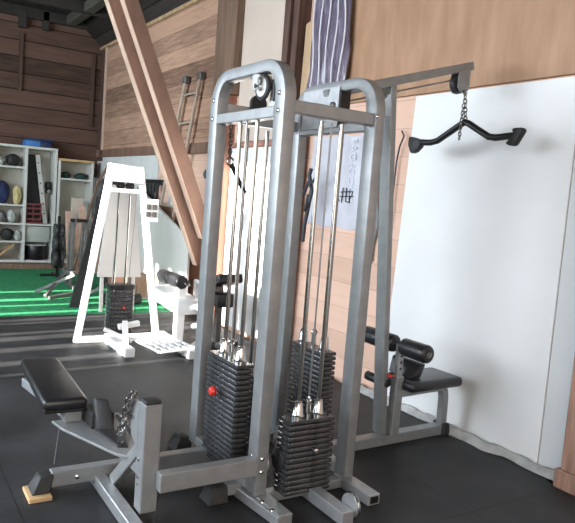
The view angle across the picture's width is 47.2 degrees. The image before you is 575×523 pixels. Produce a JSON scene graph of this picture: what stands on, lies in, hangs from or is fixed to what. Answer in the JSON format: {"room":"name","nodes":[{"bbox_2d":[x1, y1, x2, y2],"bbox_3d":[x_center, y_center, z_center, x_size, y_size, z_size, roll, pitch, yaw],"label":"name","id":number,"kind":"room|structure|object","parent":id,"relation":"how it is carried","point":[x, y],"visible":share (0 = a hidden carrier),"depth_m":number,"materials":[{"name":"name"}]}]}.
{"room":"gym","nodes":[
{"label":"gym","id":0,"kind":"room"},
{"bbox_2d":[0,0,85,14],"bbox_3d":[-2.304,-3.414,3.561,7.400,0.100,15.250,1,6,-32],"label":"ceiling","id":1,"kind":"structure","parent":0,"point":[19,2],"depth_m":10.85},
{"bbox_2d":[104,0,203,265],"bbox_3d":[-1.527,-1.838,7.166,1.739,3.782,0.215,1,6,-32],"label":"diagonal brace","id":2,"kind":"object","parent":1,"relation":"attached to","point":[126,16],"visible":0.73,"depth_m":7.23,"materials":[{"name":"brown wood"}]},
{"bbox_2d":[306,0,352,88],"bbox_3d":[0.399,-2.391,5.716,0.081,1.920,0.554,1,6,-32],"label":"curtain","id":3,"kind":"object","parent":1,"relation":"hanging from","point":[330,45],"visible":0.8,"depth_m":5.73,"materials":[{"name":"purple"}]},
{"bbox_2d":[0,13,101,185],"bbox_3d":[-6.485,-2.117,10.105,7.350,4.370,0.150,1,6,-32],"label":"wall","id":4,"kind":"structure","parent":0,"point":[53,102],"depth_m":11.38,"materials":[{"name":"brown wood"}]},
{"bbox_2d":[18,6,49,31],"bbox_3d":[-4.245,-4.050,11.024,0.480,0.320,0.120,1,6,-32],"label":"trim","id":5,"kind":"structure","parent":4,"relation":"attached to","point":[22,18],"depth_m":10.90,"materials":[{"name":"grey wood"}]},
{"bbox_2d":[18,33,95,126],"bbox_3d":[-3.990,-3.120,11.408,1.270,1.400,0.050,1,6,-32],"label":"trim","id":6,"kind":"structure","parent":4,"relation":"attached to","point":[21,40],"depth_m":11.67,"materials":[{"name":"brown wood"}]},
{"bbox_2d":[67,0,105,25],"bbox_3d":[-0.043,-3.292,5.504,0.160,0.160,14.100,1,6,-32],"label":"trim","id":7,"kind":"structure","parent":4,"relation":"attached to","point":[90,6],"depth_m":10.34,"materials":[{"name":"grey wood"}]},
{"bbox_2d":[0,269,574,522],"bbox_3d":[-2.721,0.942,3.960,7.250,0.054,15.300,1,6,-32],"label":"floor","id":8,"kind":"structure","parent":0,"point":[438,478],"depth_m":3.90,"materials":[{"name":"rubber"}]},
{"bbox_2d":[0,143,57,262],"bbox_3d":[-4.514,-0.975,11.158,1.040,1.950,0.420,1,6,-32],"label":"storage shelf","id":9,"kind":"object","parent":8,"relation":"on","point":[13,175],"visible":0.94,"depth_m":11.23,"materials":[{"name":"white wood"}]},
{"bbox_2d":[0,156,4,164],"bbox_3d":[-4.726,-1.659,10.805,0.168,0.140,0.153,5,5,4],"label":"helmet","id":10,"kind":"object","parent":9,"relation":"on","point":[2,160],"visible":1,"depth_m":10.77,"materials":[{"name":"plastic"}]},
{"bbox_2d":[0,210,5,221],"bbox_3d":[-4.758,-0.758,10.941,0.150,0.200,0.144,6,6,12],"label":"ball","id":11,"kind":"object","parent":9,"relation":"on","point":[2,213],"visible":1,"depth_m":10.90,"materials":[{"name":"grey rubber"}]},
{"bbox_2d":[0,180,9,202],"bbox_3d":[-4.757,-1.161,10.943,0.262,0.380,0.234,4,5,-5],"label":"cloth bundle","id":12,"kind":"object","parent":9,"relation":"on","point":[4,187],"visible":0.98,"depth_m":10.88,"materials":[{"name":"blue fabric"}]},
{"bbox_2d":[0,228,13,239],"bbox_3d":[-4.695,-0.459,11.024,0.213,0.200,0.182,1,6,-32],"label":"ball","id":13,"kind":"object","parent":9,"relation":"on","point":[6,234],"visible":1,"depth_m":10.96,"materials":[{"name":"black metal"}]},
{"bbox_2d":[0,243,13,255],"bbox_3d":[-4.754,-0.175,11.028,0.293,0.266,0.200,1,6,-32],"label":"plank","id":14,"kind":"object","parent":9,"relation":"on","point":[10,245],"visible":0.9,"depth_m":10.99,"materials":[{"name":"beige wood"}]},
{"bbox_2d":[7,209,16,222],"bbox_3d":[-4.618,-0.765,11.029,0.156,0.220,0.173,1,6,-32],"label":"ball","id":15,"kind":"object","parent":9,"relation":"on","point":[11,214],"visible":1,"depth_m":10.97,"materials":[{"name":"plastic"}]},
{"bbox_2d":[6,154,20,165],"bbox_3d":[-4.570,-1.696,10.984,0.247,0.200,0.192,1,6,-32],"label":"helmet","id":16,"kind":"object","parent":9,"relation":"on","point":[11,159],"visible":0.99,"depth_m":10.91,"materials":[{"name":"black plastic"}]},
{"bbox_2d":[13,185,21,203],"bbox_3d":[-4.529,-1.121,11.032,0.148,0.320,0.218,1,6,-32],"label":"bag","id":17,"kind":"object","parent":9,"relation":"on","point":[17,193],"visible":0.99,"depth_m":10.97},
{"bbox_2d":[14,230,20,240],"bbox_3d":[-4.551,-0.444,11.093,0.128,0.180,0.125,7,6,27],"label":"kettle","id":18,"kind":"object","parent":9,"relation":"on","point":[17,233],"visible":1,"depth_m":11.05,"materials":[{"name":"plastic"}]},
{"bbox_2d":[26,203,41,223],"bbox_3d":[-4.338,-0.825,11.202,0.250,0.340,0.188,1,6,-32],"label":"crate","id":19,"kind":"object","parent":9,"relation":"on","point":[33,204],"visible":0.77,"depth_m":11.13,"materials":[{"name":"red plastic"}]},
{"bbox_2d":[26,154,42,222],"bbox_3d":[-4.332,-1.246,11.317,0.330,1.155,0.100,1,6,-32],"label":"board","id":20,"kind":"object","parent":9,"relation":"on","point":[33,195],"visible":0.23,"depth_m":11.25,"materials":[{"name":"black"}]},
{"bbox_2d":[24,243,45,259],"bbox_3d":[-4.360,-0.175,11.359,0.368,0.267,0.368,1,6,-32],"label":"stock pot","id":21,"kind":"object","parent":9,"relation":"on","point":[33,251],"visible":0.94,"depth_m":11.22,"materials":[{"name":"black metal"}]},
{"bbox_2d":[25,225,49,242],"bbox_3d":[-4.345,-0.482,11.354,0.410,0.280,0.310,1,6,-32],"label":"plastic bin","id":22,"kind":"object","parent":9,"relation":"on","point":[32,233],"visible":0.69,"depth_m":11.22,"materials":[{"name":"white plastic"}]},
{"bbox_2d":[22,138,52,147],"bbox_3d":[-4.231,-2.003,11.151,0.440,0.135,0.340,1,6,-32],"label":"storage box","id":23,"kind":"object","parent":9,"relation":"on","point":[35,142],"visible":0.87,"depth_m":11.02,"materials":[{"name":"blue plastic"}]},
{"bbox_2d":[22,140,40,146],"bbox_3d":[-4.317,-1.987,11.099,0.240,0.100,0.300,1,6,-32],"label":"tub","id":24,"kind":"object","parent":23,"relation":"in","point":[37,143],"depth_m":10.98,"materials":[{"name":"blue plastic"}]},
{"bbox_2d":[41,141,51,147],"bbox_3d":[-4.143,-1.985,11.221,0.175,0.100,0.280,1,6,-32],"label":"tub","id":25,"kind":"object","parent":23,"relation":"in","point":[46,144],"depth_m":11.10,"materials":[{"name":"blue plastic"}]},
{"bbox_2d":[35,155,46,223],"bbox_3d":[-4.196,-1.226,11.224,0.238,1.164,0.034,1,6,-32],"label":"rail","id":26,"kind":"object","parent":9,"relation":"on","point":[38,162],"visible":1,"depth_m":11.21,"materials":[{"name":"silver metal"}]},
{"bbox_2d":[45,189,51,193],"bbox_3d":[-4.116,-1.208,11.339,0.080,0.080,0.200,1,6,-32],"label":"clamp","id":27,"kind":"object","parent":9,"relation":"attached to","point":[48,191],"visible":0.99,"depth_m":11.26,"materials":[{"name":"grey metal"}]},
{"bbox_2d":[45,182,51,188],"bbox_3d":[-4.116,-1.310,11.324,0.080,0.115,0.200,1,6,-32],"label":"clamp","id":28,"kind":"object","parent":9,"relation":"attached to","point":[48,185],"visible":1,"depth_m":11.25,"materials":[{"name":"black metal"}]},
{"bbox_2d":[0,262,66,268],"bbox_3d":[-4.311,0.071,11.021,1.230,0.080,0.260,1,6,-32],"label":"plank","id":29,"kind":"object","parent":8,"relation":"on","point":[3,265],"visible":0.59,"depth_m":10.91,"materials":[{"name":"brown wood"}]},
{"bbox_2d":[23,485,51,503],"bbox_3d":[-1.194,1.106,3.141,0.105,0.022,0.160,1,6,-32],"label":"wood block","id":30,"kind":"object","parent":8,"relation":"on","point":[31,499],"visible":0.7,"depth_m":3.09,"materials":[{"name":"brown wood"}]},
{"bbox_2d":[39,216,65,277],"bbox_3d":[-3.603,-0.239,10.320,0.398,0.950,0.397,6,6,11],"label":"dumbbell rack","id":31,"kind":"object","parent":8,"relation":"on","point":[58,241],"visible":0.99,"depth_m":10.27,"materials":[{"name":"black metal"}]},
{"bbox_2d":[35,268,98,299],"bbox_3d":[-2.830,0.295,8.509,0.695,0.336,0.717,1,6,-32],"label":"bench","id":32,"kind":"object","parent":8,"relation":"on","point":[51,286],"visible":0.75,"depth_m":8.51,"materials":[{"name":"grey metal"}]},
{"bbox_2d":[65,211,71,258],"bbox_3d":[-3.613,-0.324,10.902,0.094,0.995,0.485,1,6,-29],"label":"board","id":33,"kind":"object","parent":8,"relation":"on","point":[68,214],"visible":0.43,"depth_m":10.94,"materials":[{"name":"brown wood"}]},
{"bbox_2d":[55,158,93,262],"bbox_3d":[-3.809,-0.888,11.613,0.600,1.800,0.420,1,6,-32],"label":"storage shelf","id":34,"kind":"object","parent":8,"relation":"on","point":[66,188],"visible":0.44,"depth_m":11.70,"materials":[{"name":"white wood"}]},
{"bbox_2d":[61,172,70,177],"bbox_3d":[-3.862,-1.507,11.442,0.197,0.110,0.208,6,6,18],"label":"cloth bundle","id":35,"kind":"object","parent":34,"relation":"on","point":[63,174],"visible":0.84,"depth_m":11.37,"materials":[{"name":"green fabric"}]},
{"bbox_2d":[74,173,87,178],"bbox_3d":[-3.639,-1.503,11.583,0.223,0.110,0.211,5,6,8],"label":"cloth bundle","id":36,"kind":"object","parent":34,"relation":"on","point":[78,175],"visible":0.93,"depth_m":11.52,"materials":[{"name":"green fabric"}]},
{"bbox_2d":[63,218,89,289],"bbox_3d":[-3.023,-0.133,9.502,0.285,0.975,0.819,2,6,-27],"label":"stand","id":37,"kind":"object","parent":8,"relation":"on","point":[70,254],"visible":0.78,"depth_m":9.41,"materials":[{"name":"grey metal"}]},
{"bbox_2d":[71,198,82,240],"bbox_3d":[-3.676,-0.492,11.427,0.200,1.210,0.030,1,6,-32],"label":"board","id":38,"kind":"object","parent":8,"relation":"on","point":[75,202],"visible":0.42,"depth_m":11.37,"materials":[{"name":"beige wood"}]},
{"bbox_2d":[74,222,79,273],"bbox_3d":[-3.526,-0.247,10.968,0.094,0.845,0.485,1,6,-29],"label":"board","id":39,"kind":"object","parent":8,"relation":"on","point":[76,242],"visible":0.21,"depth_m":10.94,"materials":[{"name":"brown wood"}]},
{"bbox_2d":[79,206,85,236],"bbox_3d":[-3.424,-0.370,11.015,0.094,1.095,0.485,1,6,-29],"label":"board","id":40,"kind":"object","parent":8,"relation":"on","point":[82,215],"visible":0.36,"depth_m":11.07,"materials":[{"name":"beige wood"}]},
{"bbox_2d":[73,164,107,270],"bbox_3d":[-3.131,-0.659,10.379,0.098,1.814,0.671,8,7,33],"label":"pole","id":41,"kind":"object","parent":8,"relation":"on","point":[105,169],"visible":0.6,"depth_m":10.39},
{"bbox_2d":[69,179,116,306],"bbox_3d":[-2.341,-0.225,7.963,0.537,1.554,0.062,0,7,-40],"label":"board","id":42,"kind":"object","parent":8,"relation":"on","point":[75,301],"visible":0.43,"depth_m":7.91,"materials":[{"name":"black"}]},
{"bbox_2d":[91,218,99,273],"bbox_3d":[-3.245,-0.267,11.142,0.094,0.895,0.485,1,6,-29],"label":"board","id":43,"kind":"object","parent":8,"relation":"on","point":[97,262],"visible":0.21,"depth_m":11.03,"materials":[{"name":"brown wood"}]},
{"bbox_2d":[92,177,101,217],"bbox_3d":[-3.384,-0.680,11.626,0.140,1.590,0.040,1,6,-32],"label":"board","id":44,"kind":"object","parent":8,"relation":"on","point":[95,179],"visible":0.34,"depth_m":11.56,"materials":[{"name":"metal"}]},
{"bbox_2d":[103,294,105,304],"bbox_3d":[-2.162,0.473,8.288,0.300,0.140,0.121,1,6,-32],"label":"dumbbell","id":45,"kind":"object","parent":8,"relation":"on","point":[104,295],"visible":0.15,"depth_m":8.19,"materials":[{"name":"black metal"}]},
{"bbox_2d":[108,277,123,282],"bbox_3d":[-2.309,0.312,9.125,0.280,0.275,0.300,1,6,-32],"label":"box","id":46,"kind":"object","parent":8,"relation":"on","point":[117,279],"visible":0.04,"depth_m":8.97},
{"bbox_2d":[97,185,140,311],"bbox_3d":[-2.005,-0.152,7.832,0.520,1.500,0.160,1,6,-32],"label":"board","id":47,"kind":"object","parent":8,"relation":"on","point":[105,266],"visible":0.77,"depth_m":7.79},
{"bbox_2d":[73,163,198,359],"bbox_3d":[-1.298,-0.034,6.141,1.284,1.704,0.834,8,6,31],"label":"machine","id":48,"kind":"object","parent":8,"relation":"on","point":[118,325],"visible":0.94,"depth_m":6.21,"materials":[{"name":"white metal"}]},
{"bbox_2d":[126,272,148,297],"bbox_3d":[-2.010,0.332,8.839,0.240,0.335,0.300,1,6,-32],"label":"box","id":49,"kind":"object","parent":8,"relation":"on","point":[141,282],"visible":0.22,"depth_m":8.72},
{"bbox_2d":[134,294,156,304],"bbox_3d":[-1.825,0.482,8.466,0.300,0.140,0.121,1,6,-32],"label":"dumbbell","id":50,"kind":"object","parent":8,"relation":"on","point":[138,297],"visible":0.47,"depth_m":8.37,"materials":[{"name":"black metal"}]},
{"bbox_2d":[136,187,189,292],"bbox_3d":[-1.765,-0.241,8.851,0.030,1.519,2.200,1,6,-32],"label":"panel","id":51,"kind":"object","parent":8,"relation":"on","point":[170,252],"visible":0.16,"depth_m":8.55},
{"bbox_2d":[159,71,204,220],"bbox_3d":[-1.542,-0.944,8.724,0.106,2.926,1.427,0,7,-36],"label":"ladder","id":52,"kind":"object","parent":8,"relation":"on","point":[200,75],"visible":0.42,"depth_m":8.38,"materials":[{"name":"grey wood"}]},
{"bbox_2d":[211,274,242,349],"bbox_3d":[-0.647,0.466,6.502,0.344,0.736,0.500,1,6,-32],"label":"bench","id":53,"kind":"object","parent":8,"relation":"on","point":[221,279],"visible":0.48,"depth_m":6.37,"materials":[{"name":"black leather"}]},
{"bbox_2d":[21,59,473,522],"bbox_3d":[-0.077,-0.061,3.471,2.784,2.448,1.594,4,6,-9],"label":"multi gym","id":54,"kind":"object","parent":8,"relation":"on","point":[234,407],"visible":1,"depth_m":3.38,"materials":[{"name":"silver metal"}]},
{"bbox_2d":[117,390,136,442],"bbox_3d":[-0.738,0.710,3.014,0.043,0.289,0.150,1,7,-35],"label":"chain","id":55,"kind":"object","parent":54,"relation":"hanging from","point":[121,428],"visible":1,"depth_m":3.02,"materials":[{"name":"grey metal"}]},
{"bbox_2d":[226,125,246,193],"bbox_3d":[-0.281,-0.574,3.710,0.138,0.384,0.028,2,6,-26],"label":"attachment","id":56,"kind":"object","parent":54,"relation":"hanging from","point":[232,166],"visible":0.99,"depth_m":3.69,"materials":[{"name":"grey metal"}]},
{"bbox_2d":[408,89,525,153],"bbox_3d":[1.100,-0.883,4.134,0.065,0.391,0.946,1,6,-32],"label":"bar","id":57,"kind":"object","parent":54,"relation":"hanging from","point":[514,138],"visible":1,"depth_m":4.11,"materials":[{"name":"black metal"}]},
{"bbox_2d":[300,20,312,95],"bbox_3d":[0.085,-0.666,6.221,0.080,3.150,0.150,1,6,-32],"label":"board","id":58,"kind":"object","parent":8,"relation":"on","point":[309,26],"visible":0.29,"depth_m":6.10,"materials":[{"name":"beige wood"}]},
{"bbox_2d":[360,384,554,480],"bbox_3d":[1.031,1.124,4.618,0.120,0.052,2.000,1,6,-32],"label":"strip","id":59,"kind":"object","parent":8,"relation":"on","point":[468,437],"visible":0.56,"depth_m":4.24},
{"bbox_2d":[553,355,574,495],"bbox_3d":[1.797,-0.844,3.437,0.140,4.300,0.285,1,6,-32],"label":"timber post","id":60,"kind":"object","parent":8,"relation":"on","point":[564,476],"visible":1,"depth_m":3.65,"materials":[{"name":"brown wood"}]},
{"bbox_2d":[96,0,574,480],"bbox_3d":[0.563,-1.145,5.720,0.180,4.370,15.300,1,6,-32],"label":"wall","id":61,"kind":"structure","parent":0,"point":[405,108],"depth_m":8.02,"materials":[{"name":"brown wood"}]},
{"bbox_2d":[0,0,107,29],"bbox_3d":[-4.777,-3.844,7.447,7.150,0.170,5.600,1,6,-32],"label":"trim","id":62,"kind":"structure","parent":61,"relation":"attached to","point":[70,5],"depth_m":10.76,"materials":[{"name":"grey wood"}]},
{"bbox_2d":[96,49,104,160],"bbox_3d":[-3.293,-2.819,11.729,0.040,2.050,0.320,1,6,-32],"label":"trim","id":63,"kind":"structure","parent":61,"relation":"attached to","point":[103,51],"depth_m":11.75,"materials":[{"name":"brown wood"}]},
{"bbox_2d":[100,47,107,153],"bbox_3d":[-3.217,-2.822,11.562,0.030,1.900,0.080,1,6,-32],"label":"trim","id":64,"kind":"structure","parent":61,"relation":"attached to","point":[106,49],"depth_m":11.54,"materials":[{"name":"brown wood"}]},
{"bbox_2d":[83,0,189,46],"bbox_3d":[-2.107,-3.700,9.443,0.500,0.419,5.200,1,6,-32],"label":"trim","id":65,"kind":"structure","parent":61,"relation":"attached to","point":[101,30],"depth_m":10.50,"materials":[{"name":"grey wood"}]},
{"bbox_2d":[100,0,201,50],"bbox_3d":[-1.943,-3.474,9.579,0.070,0.050,5.200,1,6,-32],"label":"trim","id":66,"kind":"structure","parent":61,"relation":"attached to","point":[191,2],"depth_m":9.11,"materials":[{"name":"brown wood"}]},
{"bbox_2d":[95,142,207,156],"bbox_3d":[-2.095,-1.638,9.750,0.030,0.130,5.200,1,6,-32],"label":"trim","id":67,"kind":"structure","parent":61,"relation":"attached to","point":[201,147],"depth_m":9.97,"materials":[{"name":"brown wood"}]},
{"bbox_2d":[145,179,163,199],"bbox_3d":[-1.923,-0.983,9.417,0.085,0.382,0.700,1,6,-32],"label":"tool rack","id":68,"kind":"object","parent":61,"relation":"attached to","point":[152,185],"visible":0.62,"depth_m":9.36,"materials":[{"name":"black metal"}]},
{"bbox_2d":[168,192,172,204],"bbox_3d":[-1.562,-0.957,8.963,0.008,0.390,0.290,1,6,-32],"label":"paper sheet","id":69,"kind":"object","parent":61,"relation":"attached to","point":[169,198],"visible":0.14,"depth_m":9.05,"materials":[{"name":"white paper"}]},
{"bbox_2d":[213,95,236,322],"bbox_3d":[-0.825,-0.599,7.670,0.130,2.600,0.390,1,6,-32],"label":"trim","id":70,"kind":"structure","parent":61,"relation":"attached to","point":[232,99],"depth_m":7.49,"materials":[{"name":"brown wood"}]},
{"bbox_2d":[212,0,245,95],"bbox_3d":[-0.631,-2.736,7.423,0.130,1.720,0.490,1,6,-32],"label":"trim","id":71,"kind":"structure","parent":61,"relation":"attached to","point":[231,13],"depth_m":7.32,"materials":[{"name":"brown wood"}]},
{"bbox_2d":[222,147,270,337],"bbox_3d":[-0.431,-0.228,7.121,0.031,1.990,1.000,1,6,-32],"label":"wall panel","id":72,"kind":"object","parent":61,"relation":"attached to","point":[260,158],"visible":0.32,"depth_m":7.08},
{"bbox_2d":[230,140,271,147],"bbox_3d":[-0.380,-1.256,7.057,0.050,0.050,1.130,1,6,-32],"label":"trim","id":73,"kind":"structure","parent":61,"relation":"attached to","point":[260,143],"depth_m":7.01,"materials":[{"name":"brown wood"}]},
{"bbox_2d":[236,0,285,141],"bbox_3d":[-0.237,-2.386,6.870,0.036,2.230,0.900,1,6,-32],"label":"wall panel","id":74,"kind":"object","parent":61,"relation":"attached to","point":[264,19],"visible":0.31,"depth_m":6.91,"materials":[{"name":"white paint"}]},
{"bbox_2d":[281,0,311,99],"bbox_3d":[0.009,-1.271,6.321,0.180,4.320,0.215,1,6,-32],"label":"trim","id":75,"kind":"structure","parent":61,"relation":"attached to","point":[297,12],"depth_m":6.17,"materials":[{"name":"brown wood"}]},
{"bbox_2d":[301,168,314,241],"bbox_3d":[0.196,-0.500,5.875,0.052,0.667,0.231,1,6,-32],"label":"cord","id":76,"kind":"object","parent":61,"relation":"hanging from","point":[310,181],"visible":0.92,"depth_m":5.88,"materials":[{"name":"grey plastic"}]},
{"bbox_2d":[307,134,363,229],"bbox_3d":[0.423,-0.704,5.792,0.026,0.824,0.800,1,6,-32],"label":"printed sheet","id":77,"kind":"object","parent":61,"relation":"attached to","point":[352,145],"visible":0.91,"depth_m":5.71,"materials":[{"name":"white"}]},
{"bbox_2d":[347,139,356,201],"bbox_3d":[0.547,-0.768,5.581,0.003,0.539,0.074,1,6,-32],"label":"print","id":78,"kind":"object","parent":77,"relation":"attached to","point":[352,169],"depth_m":5.58,"materials":[{"name":"white"}]},
{"bbox_2d":[372,177,379,256],"bbox_3d":[0.670,-0.540,5.351,0.072,1.070,0.232,1,6,-32],"label":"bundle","id":79,"kind":"object","parent":61,"relation":"attached to","point":[377,211],"visible":0.06,"depth_m":5.29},
{"bbox_2d":[394,130,404,187],"bbox_3d":[0.839,-0.591,5.088,0.024,0.835,0.104,1,6,-32],"label":"cable","id":80,"kind":"object","parent":61,"relation":"attached to","point":[402,130],"visible":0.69,"depth_m":5.08,"materials":[{"name":"grey plastic"}]},
{"bbox_2d":[346,0,574,103],"bbox_3d":[1.569,-2.103,4.006,0.026,1.965,3.790,1,6,-32],"label":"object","id":81,"kind":"structure","parent":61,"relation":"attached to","point":[506,41],"depth_m":4.54,"materials":[{"name":"beige wood"}]},
{"bbox_2d":[387,76,574,463],"bbox_3d":[1.220,-0.004,4.496,0.031,2.318,1.470,1,6,-32],"label":"wall panel","id":82,"kind":"object","parent":61,"relation":"attached to","point":[477,274],"visible":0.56,"depth_m":4.31,"materials":[{"name":"white paint"}]},
{"bbox_2d":[538,157,574,469],"bbox_3d":[1.929,0.159,3.373,0.026,2.318,1.195,1,6,-32],"label":"wall panel","id":83,"kind":"object","parent":61,"relation":"attached to","point":[563,345],"visible":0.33,"depth_m":3.85,"materials":[{"name":"white paint"}]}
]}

